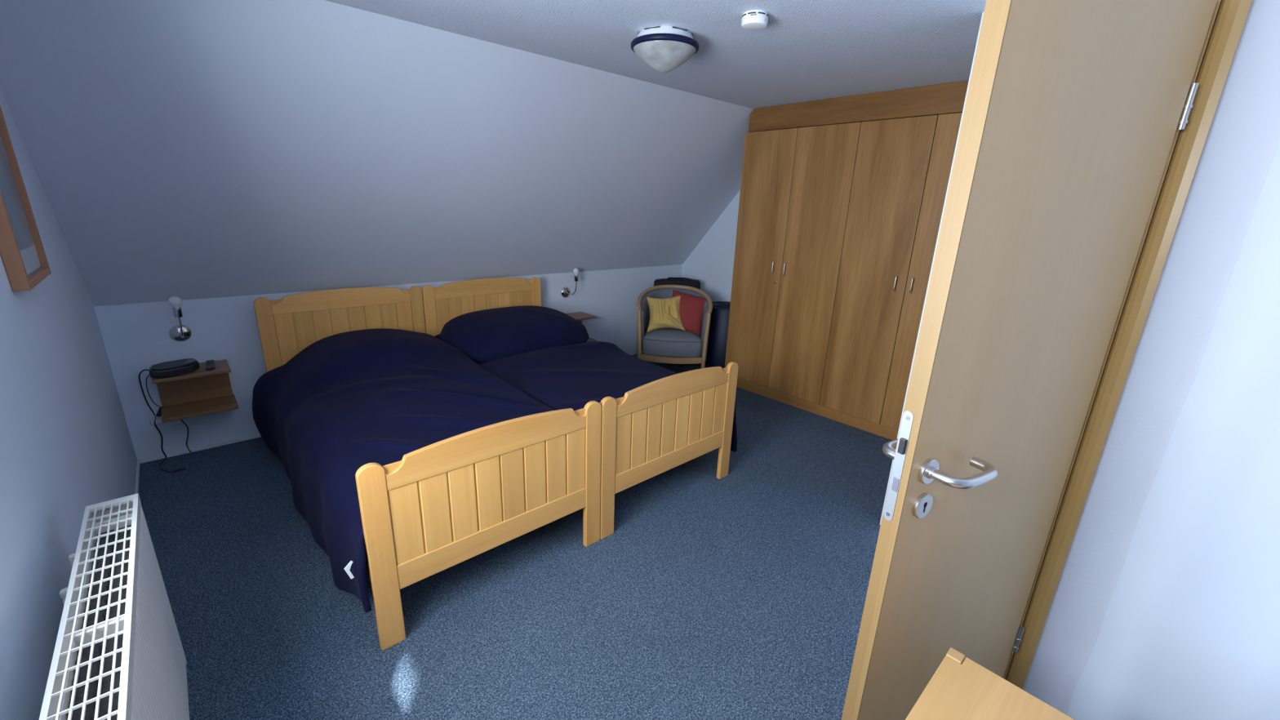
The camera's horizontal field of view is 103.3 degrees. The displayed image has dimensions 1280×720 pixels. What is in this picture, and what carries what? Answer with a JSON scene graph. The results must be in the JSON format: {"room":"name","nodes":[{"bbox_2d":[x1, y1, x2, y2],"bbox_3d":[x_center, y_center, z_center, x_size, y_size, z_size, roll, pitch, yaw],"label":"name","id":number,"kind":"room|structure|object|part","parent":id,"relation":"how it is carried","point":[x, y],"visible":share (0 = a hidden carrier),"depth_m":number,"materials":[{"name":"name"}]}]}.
{"room":"attic bedroom","nodes":[
{"label":"attic bedroom","id":0,"kind":"room"},
{"bbox_2d":[0,87,137,719],"bbox_3d":[-1.201,0.137,0.754,0.140,2.306,5.200,-13,23,-41],"label":"wall","id":1,"kind":"structure","parent":0,"point":[66,445],"depth_m":1.44,"materials":[{"name":"paint"}]},
{"bbox_2d":[0,105,51,291],"bbox_3d":[-1.897,-0.548,1.502,0.034,0.630,0.411,-13,23,-41],"label":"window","id":2,"kind":"structure","parent":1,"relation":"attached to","point":[22,252],"depth_m":1.57,"materials":[{"name":"brown wood"}]},
{"bbox_3d":[-1.767,-0.501,1.365,0.034,0.630,0.022,-13,23,-41],"label":"frame","id":3,"kind":"part","parent":2,"relation":"part of","materials":[{"name":"brown wood"}]},
{"bbox_2d":[0,133,41,277],"bbox_3d":[-1.903,-0.547,1.497,0.020,0.586,0.367,-13,23,-41],"label":"print","id":4,"kind":"object","parent":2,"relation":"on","point":[13,191],"depth_m":1.60},
{"bbox_2d":[20,244,40,274],"bbox_3d":[-1.905,-0.309,1.576,0.002,0.070,0.347,-13,23,-41],"label":"print","id":5,"kind":"object","parent":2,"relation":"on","point":[30,254],"depth_m":1.61,"materials":[{"name":"grey paper"}]},
{"bbox_3d":[-1.908,-0.258,1.590,0.034,0.022,0.367,-13,23,-41],"label":"frame","id":6,"kind":"part","parent":2,"relation":"part of","materials":[{"name":"brown wood"}]},
{"bbox_2d":[39,493,189,719],"bbox_3d":[-0.947,0.915,0.912,0.174,0.743,1.508,-13,23,-41],"label":"radiator","id":7,"kind":"object","parent":1,"relation":"attached to","point":[118,654],"visible":1,"depth_m":1.06,"materials":[{"name":"white metal"}]},
{"bbox_3d":[-0.948,0.860,0.892,0.010,0.555,1.488,-13,23,-41],"label":"water panel","id":8,"kind":"part","parent":7,"relation":"part of","materials":[{"name":"white metal"}]},
{"bbox_2d":[39,493,141,719],"bbox_3d":[-0.907,0.569,0.832,0.099,0.030,1.508,-13,23,-41],"label":"grille","id":9,"kind":"object","parent":7,"relation":"attached to","point":[53,706],"depth_m":0.99,"materials":[{"name":"white metal"}]},
{"bbox_3d":[-0.884,0.840,0.946,0.010,0.562,1.500,-13,23,-41],"label":"panel","id":10,"kind":"part","parent":7,"relation":"part of","materials":[{"name":"white metal"}]},
{"bbox_2d":[134,460,140,493],"bbox_3d":[-1.284,1.181,1.238,0.008,0.022,4.892,-13,23,-41],"label":"baseboard","id":11,"kind":"structure","parent":1,"relation":"attached to","point":[138,461],"depth_m":2.79,"materials":[{"name":"white paint"}]},
{"bbox_2d":[93,264,682,460],"bbox_3d":[-1.330,-0.276,4.409,5.162,0.951,0.300,-13,23,-41],"label":"wall","id":12,"kind":"structure","parent":0,"point":[136,338],"depth_m":3.10,"materials":[{"name":"paint"}]},
{"bbox_2d":[147,409,165,425],"bbox_3d":[-2.821,0.334,2.967,0.082,0.082,0.014,-13,23,-41],"label":"wall socket","id":13,"kind":"object","parent":12,"relation":"attached to","point":[152,417],"visible":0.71,"depth_m":2.95,"materials":[{"name":"white paint"}]},
{"bbox_2d":[146,374,162,417],"bbox_3d":[-2.800,0.205,2.922,0.053,0.264,0.029,4,17,6],"label":"cable","id":14,"kind":"object","parent":13,"relation":"attached to","point":[158,414],"visible":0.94,"depth_m":2.94,"materials":[{"name":"black plastic"}]},
{"bbox_2d":[138,368,185,472],"bbox_3d":[-2.735,0.342,2.865,0.264,0.577,0.084,13,20,31],"label":"power cable","id":15,"kind":"object","parent":13,"relation":"attached to","point":[158,430],"visible":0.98,"depth_m":2.91,"materials":[{"name":"black plastic"}]},
{"bbox_2d":[168,296,191,341],"bbox_3d":[-2.612,-0.225,2.857,0.100,0.287,0.181,-13,23,-41],"label":"wall lamp","id":16,"kind":"object","parent":12,"relation":"attached to","point":[180,332],"visible":1,"depth_m":2.91,"materials":[{"name":"silver metal"}]},
{"bbox_3d":[-2.558,-0.318,2.788,0.055,0.066,0.055,-13,23,-41],"label":"bulb","id":17,"kind":"part","parent":16,"relation":"part of","materials":[{"name":"white glass"}]},
{"bbox_2d":[172,306,182,317],"bbox_3d":[-2.557,-0.264,2.801,0.037,0.056,0.040,-13,23,-41],"label":"socket","id":18,"kind":"object","parent":16,"relation":"attached to","point":[177,311],"depth_m":2.79,"materials":[{"name":"silver metal"}]},
{"bbox_3d":[-2.609,-0.190,2.870,0.146,0.138,0.011,17,23,40],"label":"arm","id":19,"kind":"part","parent":16,"relation":"part of","materials":[{"name":"silver metal"}]},
{"bbox_2d":[151,359,239,422],"bbox_3d":[-2.595,0.172,2.959,0.338,0.248,0.249,-13,23,-41],"label":"wall shelf","id":20,"kind":"object","parent":12,"relation":"attached to","point":[202,391],"visible":0.81,"depth_m":2.99,"materials":[{"name":"brown wood"}]},
{"bbox_2d":[149,358,199,378],"bbox_3d":[-2.628,0.044,2.859,0.170,0.052,0.223,14,21,33],"label":"clock radio","id":21,"kind":"object","parent":20,"relation":"on","point":[181,366],"visible":1,"depth_m":2.82,"materials":[{"name":"black plastic"}]},
{"bbox_2d":[180,419,191,452],"bbox_3d":[-2.752,0.422,3.057,0.014,0.303,0.039,11,19,26],"label":"cable","id":22,"kind":"object","parent":20,"relation":"hanging from","point":[180,420],"visible":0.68,"depth_m":3.08,"materials":[{"name":"black plastic"}]},
{"bbox_3d":[-2.670,0.144,3.038,0.326,0.208,0.025,-13,23,-41],"label":"panel","id":23,"kind":"part","parent":20,"relation":"part of","materials":[{"name":"brown wood"}]},
{"bbox_2d":[205,360,214,369],"bbox_3d":[-2.533,0.027,2.984,0.040,0.018,0.170,-12,22,-38],"label":"remote control","id":24,"kind":"object","parent":20,"relation":"on","point":[210,364],"visible":1,"depth_m":2.96,"materials":[{"name":"black plastic"}]},
{"bbox_2d":[137,351,642,463],"bbox_3d":[-1.242,0.204,4.437,4.562,0.022,0.008,-13,23,-41],"label":"baseboard","id":25,"kind":"structure","parent":12,"relation":"attached to","point":[244,438],"depth_m":3.14,"materials":[{"name":"white paint"}]},
{"bbox_2d":[560,268,578,297],"bbox_3d":[-0.627,-0.695,4.596,0.100,0.287,0.181,-13,23,-41],"label":"wall lamp","id":26,"kind":"object","parent":12,"relation":"attached to","point":[565,292],"visible":1,"depth_m":4.65,"materials":[{"name":"silver metal"}]},
{"bbox_3d":[-0.625,-0.660,4.609,0.146,0.138,0.011,17,23,40],"label":"arm","id":27,"kind":"part","parent":26,"relation":"part of","materials":[{"name":"silver metal"}]},
{"bbox_3d":[-0.573,-0.787,4.526,0.055,0.066,0.055,-13,23,-41],"label":"bulb","id":28,"kind":"part","parent":26,"relation":"part of","materials":[{"name":"white glass"}]},
{"bbox_2d":[573,275,578,281],"bbox_3d":[-0.572,-0.734,4.539,0.037,0.056,0.040,-13,23,-41],"label":"socket","id":29,"kind":"object","parent":26,"relation":"attached to","point":[575,277],"depth_m":4.53,"materials":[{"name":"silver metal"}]},
{"bbox_2d":[565,311,596,342],"bbox_3d":[-0.610,-0.289,4.701,0.330,0.248,0.249,-13,23,-41],"label":"wall shelf","id":30,"kind":"object","parent":12,"relation":"attached to","point":[580,316],"visible":0.28,"depth_m":4.69,"materials":[{"name":"brown wood"}]},
{"bbox_2d":[0,0,781,306],"bbox_3d":[-0.828,-1.269,3.575,5.162,1.508,1.369,-13,23,-41],"label":"ceiling","id":31,"kind":"structure","parent":0,"point":[184,149],"depth_m":2.66,"materials":[{"name":"paint"}]},
{"bbox_2d":[138,352,892,719],"bbox_3d":[0.498,0.892,2.636,5.162,0.120,5.800,-13,23,-41],"label":"floor","id":32,"kind":"structure","parent":0,"point":[741,594],"depth_m":2.04,"materials":[{"name":"blue carpet"}]},
{"bbox_2d":[253,285,601,650],"bbox_3d":[-1.248,0.240,2.717,0.977,0.958,2.118,-13,23,-41],"label":"bed","id":33,"kind":"object","parent":32,"relation":"on","point":[449,502],"visible":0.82,"depth_m":1.99,"materials":[{"name":"brown wood"}]},
{"bbox_3d":[-2.281,0.076,3.163,0.083,0.940,0.026,-13,23,-41],"label":"post","id":34,"kind":"part","parent":33,"relation":"part of","materials":[{"name":"brown wood"}]},
{"bbox_3d":[-1.948,-0.111,3.422,0.815,0.668,0.008,-13,23,-41],"label":"headboard","id":35,"kind":"part","parent":33,"relation":"part of","materials":[{"name":"brown wood"}]},
{"bbox_3d":[-1.935,-0.407,3.330,0.812,0.127,0.022,-13,23,-41],"label":"rail","id":36,"kind":"part","parent":33,"relation":"part of","materials":[{"name":"brown wood"}]},
{"bbox_3d":[-1.599,0.501,2.470,0.025,0.110,2.066,-13,23,-41],"label":"rail","id":37,"kind":"part","parent":33,"relation":"part of","materials":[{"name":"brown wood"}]},
{"bbox_3d":[-0.881,0.680,1.727,0.083,0.722,0.026,-13,23,-41],"label":"post","id":38,"kind":"part","parent":33,"relation":"part of","materials":[{"name":"brown wood"}]},
{"bbox_2d":[252,328,555,613],"bbox_3d":[-1.249,0.322,2.721,1.181,0.632,2.083,-13,23,-41],"label":"coverlet","id":39,"kind":"object","parent":33,"relation":"on","point":[348,401],"visible":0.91,"depth_m":2.44,"materials":[{"name":"blue fabric"}]},
{"bbox_3d":[-1.619,-0.078,3.744,0.083,0.940,0.026,-13,23,-41],"label":"post","id":40,"kind":"part","parent":33,"relation":"part of","materials":[{"name":"brown wood"}]},
{"bbox_3d":[-0.548,0.493,1.987,0.815,0.450,0.008,-13,23,-41],"label":"footboard","id":41,"kind":"part","parent":33,"relation":"part of","materials":[{"name":"brown wood"}]},
{"bbox_3d":[-0.539,0.301,1.926,0.812,0.127,0.022,-13,23,-41],"label":"rail","id":42,"kind":"part","parent":33,"relation":"part of","materials":[{"name":"brown wood"}]},
{"bbox_3d":[-0.553,0.693,2.046,0.812,0.100,0.022,-13,23,-41],"label":"rail","id":43,"kind":"part","parent":33,"relation":"part of","materials":[{"name":"brown wood"}]},
{"bbox_3d":[-0.219,0.526,2.308,0.083,0.722,0.026,-13,23,-41],"label":"post","id":44,"kind":"part","parent":33,"relation":"part of","materials":[{"name":"brown wood"}]},
{"bbox_2d":[422,276,737,539],"bbox_3d":[-0.521,0.071,3.355,0.977,0.958,2.118,-13,23,-41],"label":"bed","id":45,"kind":"object","parent":32,"relation":"on","point":[659,426],"visible":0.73,"depth_m":2.65,"materials":[{"name":"brown wood"}]},
{"bbox_3d":[-1.554,-0.093,3.801,0.083,0.940,0.026,-13,23,-41],"label":"post","id":46,"kind":"part","parent":45,"relation":"part of","materials":[{"name":"brown wood"}]},
{"bbox_3d":[-1.221,-0.280,4.060,0.815,0.668,0.008,-13,23,-41],"label":"headboard","id":47,"kind":"part","parent":45,"relation":"part of","materials":[{"name":"brown wood"}]},
{"bbox_3d":[-1.208,-0.576,3.967,0.812,0.127,0.022,-13,23,-41],"label":"rail","id":48,"kind":"part","parent":45,"relation":"part of","materials":[{"name":"brown wood"}]},
{"bbox_2d":[440,305,588,364],"bbox_3d":[-0.912,-0.191,3.769,1.050,0.336,0.774,-13,23,-40],"label":"pillow","id":49,"kind":"object","parent":45,"relation":"on","point":[486,335],"visible":0.74,"depth_m":3.51,"materials":[{"name":"blue fabric"}]},
{"bbox_3d":[-0.892,-0.247,4.382,0.083,0.940,0.026,-13,23,-41],"label":"post","id":50,"kind":"part","parent":45,"relation":"part of","materials":[{"name":"brown wood"}]},
{"bbox_2d":[479,341,737,452],"bbox_3d":[-0.484,0.187,3.414,1.122,0.490,2.024,-13,23,-41],"label":"coverlet","id":51,"kind":"object","parent":45,"relation":"on","point":[572,376],"visible":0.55,"depth_m":3.09,"materials":[{"name":"blue fabric"}]},
{"bbox_3d":[-0.154,0.511,2.365,0.083,0.722,0.026,-13,23,-41],"label":"post","id":52,"kind":"part","parent":45,"relation":"part of","materials":[{"name":"brown wood"}]},
{"bbox_3d":[0.174,0.524,2.683,0.812,0.100,0.022,-13,23,-41],"label":"rail","id":53,"kind":"part","parent":45,"relation":"part of","materials":[{"name":"brown wood"}]},
{"bbox_3d":[0.179,0.325,2.624,0.815,0.450,0.008,-13,23,-41],"label":"footboard","id":54,"kind":"part","parent":45,"relation":"part of","materials":[{"name":"brown wood"}]},
{"bbox_3d":[0.188,0.133,2.564,0.812,0.127,0.022,-13,23,-41],"label":"rail","id":55,"kind":"part","parent":45,"relation":"part of","materials":[{"name":"brown wood"}]},
{"bbox_3d":[0.508,0.357,2.946,0.083,0.722,0.026,-13,23,-41],"label":"post","id":56,"kind":"part","parent":45,"relation":"part of","materials":[{"name":"brown wood"}]},
{"bbox_2d":[635,284,712,368],"bbox_3d":[0.321,-0.291,4.927,0.708,0.801,0.608,3,17,4],"label":"armchair","id":57,"kind":"object","parent":32,"relation":"on","point":[686,347],"visible":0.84,"depth_m":4.71,"materials":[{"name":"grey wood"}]},
{"bbox_3d":[-0.007,-0.159,4.724,0.060,0.635,0.054,3,17,4],"label":"leg","id":58,"kind":"part","parent":57,"relation":"part of","materials":[{"name":"brown wood"}]},
{"bbox_2d":[645,295,685,333],"bbox_3d":[0.239,-0.444,4.837,0.417,0.375,0.234,3,17,3],"label":"cushion","id":59,"kind":"object","parent":57,"relation":"on","point":[664,313],"visible":0.98,"depth_m":4.78,"materials":[{"name":"yellow fabric"}]},
{"bbox_3d":[0.315,-0.200,4.912,0.576,0.215,0.497,3,17,4],"label":"seat","id":60,"kind":"part","parent":57,"relation":"part of","materials":[{"name":"grey fabric"}]},
{"bbox_3d":[0.293,-0.006,4.732,0.590,0.062,0.068,3,17,4],"label":"rail","id":61,"kind":"part","parent":57,"relation":"part of","materials":[{"name":"brown wood"}]},
{"bbox_3d":[0.334,-0.591,4.859,0.708,0.185,0.562,3,17,4],"label":"bent rail","id":62,"kind":"part","parent":57,"relation":"part of","materials":[{"name":"brown wood"}]},
{"bbox_2d":[671,289,706,335],"bbox_3d":[0.449,-0.453,4.869,0.422,0.405,0.202,6,18,14],"label":"cushion","id":63,"kind":"object","parent":57,"relation":"on","point":[691,307],"visible":0.73,"depth_m":4.79,"materials":[{"name":"red fabric"}]},
{"bbox_3d":[0.605,-0.125,4.686,0.060,0.635,0.054,3,17,4],"label":"leg","id":64,"kind":"part","parent":57,"relation":"part of","materials":[{"name":"brown wood"}]},
{"bbox_2d":[653,277,700,288],"bbox_3d":[0.374,-0.458,5.387,0.480,0.845,0.195,3,17,4],"label":"bag","id":65,"kind":"object","parent":32,"relation":"on","point":[669,281],"visible":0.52,"depth_m":5.22,"materials":[{"name":"black fabric"}]},
{"bbox_2d":[705,301,730,368],"bbox_3d":[0.850,-0.243,5.095,0.400,0.638,0.400,-13,23,-41],"label":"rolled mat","id":66,"kind":"object","parent":32,"relation":"on","point":[719,321],"visible":0.56,"depth_m":4.93,"materials":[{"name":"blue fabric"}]},
{"bbox_2d":[724,80,968,439],"bbox_3d":[1.668,-0.713,3.878,0.648,2.304,1.914,-13,23,-41],"label":"wardrobe","id":67,"kind":"object","parent":32,"relation":"on","point":[838,224],"visible":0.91,"depth_m":3.68,"materials":[{"name":"brown wood"}]},
{"bbox_3d":[0.977,-0.797,4.213,0.019,2.045,0.473,-13,23,-41],"label":"door","id":68,"kind":"part","parent":67,"relation":"part of","materials":[{"name":"brown wood"}]},
{"bbox_3d":[1.074,-0.745,4.075,0.036,0.107,0.010,-13,23,-41],"label":"handle","id":69,"kind":"part","parent":67,"relation":"part of","materials":[{"name":"silver metal"}]},
{"bbox_3d":[1.146,-0.719,4.000,0.036,0.107,0.010,-13,23,-41],"label":"handle","id":70,"kind":"part","parent":67,"relation":"part of","materials":[{"name":"silver metal"}]},
{"bbox_3d":[1.298,-0.683,3.877,0.019,2.045,0.473,-13,23,-41],"label":"door","id":71,"kind":"part","parent":67,"relation":"part of","materials":[{"name":"brown wood"}]},
{"bbox_3d":[1.618,-0.569,3.542,0.019,2.045,0.473,-13,23,-41],"label":"door","id":72,"kind":"part","parent":67,"relation":"part of","materials":[{"name":"brown wood"}]},
{"bbox_3d":[1.719,-0.515,3.402,0.036,0.107,0.010,-13,23,-41],"label":"handle","id":73,"kind":"part","parent":67,"relation":"part of","materials":[{"name":"silver metal"}]},
{"bbox_3d":[1.789,-0.490,3.328,0.036,0.107,0.010,-13,23,-41],"label":"handle","id":74,"kind":"part","parent":67,"relation":"part of","materials":[{"name":"silver metal"}]},
{"bbox_3d":[1.939,-0.455,3.207,0.019,2.045,0.473,-13,23,-41],"label":"door","id":75,"kind":"part","parent":67,"relation":"part of","materials":[{"name":"brown wood"}]},
{"bbox_2d":[905,647,1074,719],"bbox_3d":[0.557,1.036,0.713,0.622,0.732,0.552,-13,23,-41],"label":"side table","id":76,"kind":"object","parent":32,"relation":"on","point":[960,688],"visible":1,"depth_m":0.90,"materials":[{"name":"brown wood"}]},
{"bbox_3d":[0.602,0.922,1.091,0.026,0.732,0.026,-13,23,-41],"label":"leg","id":77,"kind":"part","parent":76,"relation":"part of","materials":[{"name":"beige wood"}]},
{"bbox_2d":[324,0,986,108],"bbox_3d":[1.093,-1.283,1.383,5.162,0.200,4.281,-13,23,-41],"label":"ceiling","id":78,"kind":"structure","parent":0,"point":[806,50],"depth_m":2.35,"materials":[{"name":"paint"}]},
{"bbox_2d":[630,25,698,73],"bbox_3d":[0.114,-1.430,2.365,0.319,0.160,0.319,-13,23,-41],"label":"ceiling lamp","id":79,"kind":"object","parent":78,"relation":"attached to","point":[664,48],"visible":1,"depth_m":2.27,"materials":[{"name":"white glass"}]},
{"bbox_3d":[0.113,-1.406,2.373,0.294,0.108,0.294,-13,23,-41],"label":"lamp shade","id":80,"kind":"part","parent":79,"relation":"part of","materials":[{"name":"white glass"}]},
{"bbox_3d":[0.116,-1.483,2.349,0.280,0.050,0.280,-13,23,-41],"label":"ceiling plate","id":81,"kind":"part","parent":79,"relation":"part of","materials":[{"name":"white paint"}]},
{"bbox_2d":[741,9,768,31],"bbox_3d":[0.469,-1.386,2.070,0.107,0.048,0.107,-13,23,-41],"label":"smoke detector","id":82,"kind":"object","parent":78,"relation":"attached to","point":[753,20],"visible":1,"depth_m":2.03,"materials":[{"name":"white plastic"}]},
{"bbox_2d":[681,112,956,302],"bbox_3d":[1.736,-0.899,4.493,0.300,2.306,3.400,-13,23,-41],"label":"wall","id":83,"kind":"structure","parent":0,"point":[711,263],"depth_m":5.28,"materials":[{"name":"paint"}]},
{"bbox_2d":[879,12,983,524],"bbox_3d":[2.174,-0.304,2.596,1.720,2.306,0.745,-13,23,-41],"label":"wall","id":84,"kind":"structure","parent":0,"point":[982,12],"depth_m":2.21,"materials":[{"name":"paint"}]},
{"bbox_2d":[1022,0,1279,714],"bbox_3d":[1.549,0.014,1.483,0.762,2.306,0.140,-13,23,-41],"label":"wall partition","id":85,"kind":"structure","parent":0,"point":[1242,141],"depth_m":1.21,"materials":[{"name":"white paint"}]},
{"bbox_2d":[841,0,1217,719],"bbox_3d":[0.817,0.248,1.165,0.743,1.977,0.186,-7,19,-28],"label":"door","id":86,"kind":"structure","parent":85,"relation":"in","point":[1074,110],"depth_m":1.01,"materials":[{"name":"brown wood"}]},
{"bbox_3d":[0.575,0.186,1.078,0.147,0.021,0.066,-7,19,-28],"label":"lever handle","id":87,"kind":"part","parent":86,"relation":"part of","materials":[{"name":"silver metal"}]},
{"bbox_3d":[0.632,0.219,0.977,0.147,0.021,0.066,-7,19,-28],"label":"lever handle","id":88,"kind":"part","parent":86,"relation":"part of","materials":[{"name":"silver metal"}]},
{"bbox_2d":[1003,0,1253,689],"bbox_3d":[1.445,0.115,1.577,0.814,2.050,0.097,-13,23,-41],"label":"trim","id":89,"kind":"structure","parent":85,"relation":"attached to","point":[1229,17],"depth_m":1.22,"materials":[{"name":"brown wood"}]},
{"bbox_2d":[1066,142,1279,719],"bbox_3d":[1.774,0.225,0.818,0.182,2.306,1.254,-13,23,-41],"label":"wall","id":90,"kind":"structure","parent":0,"point":[1190,628],"depth_m":1.20,"materials":[{"name":"paint"}]}
]}

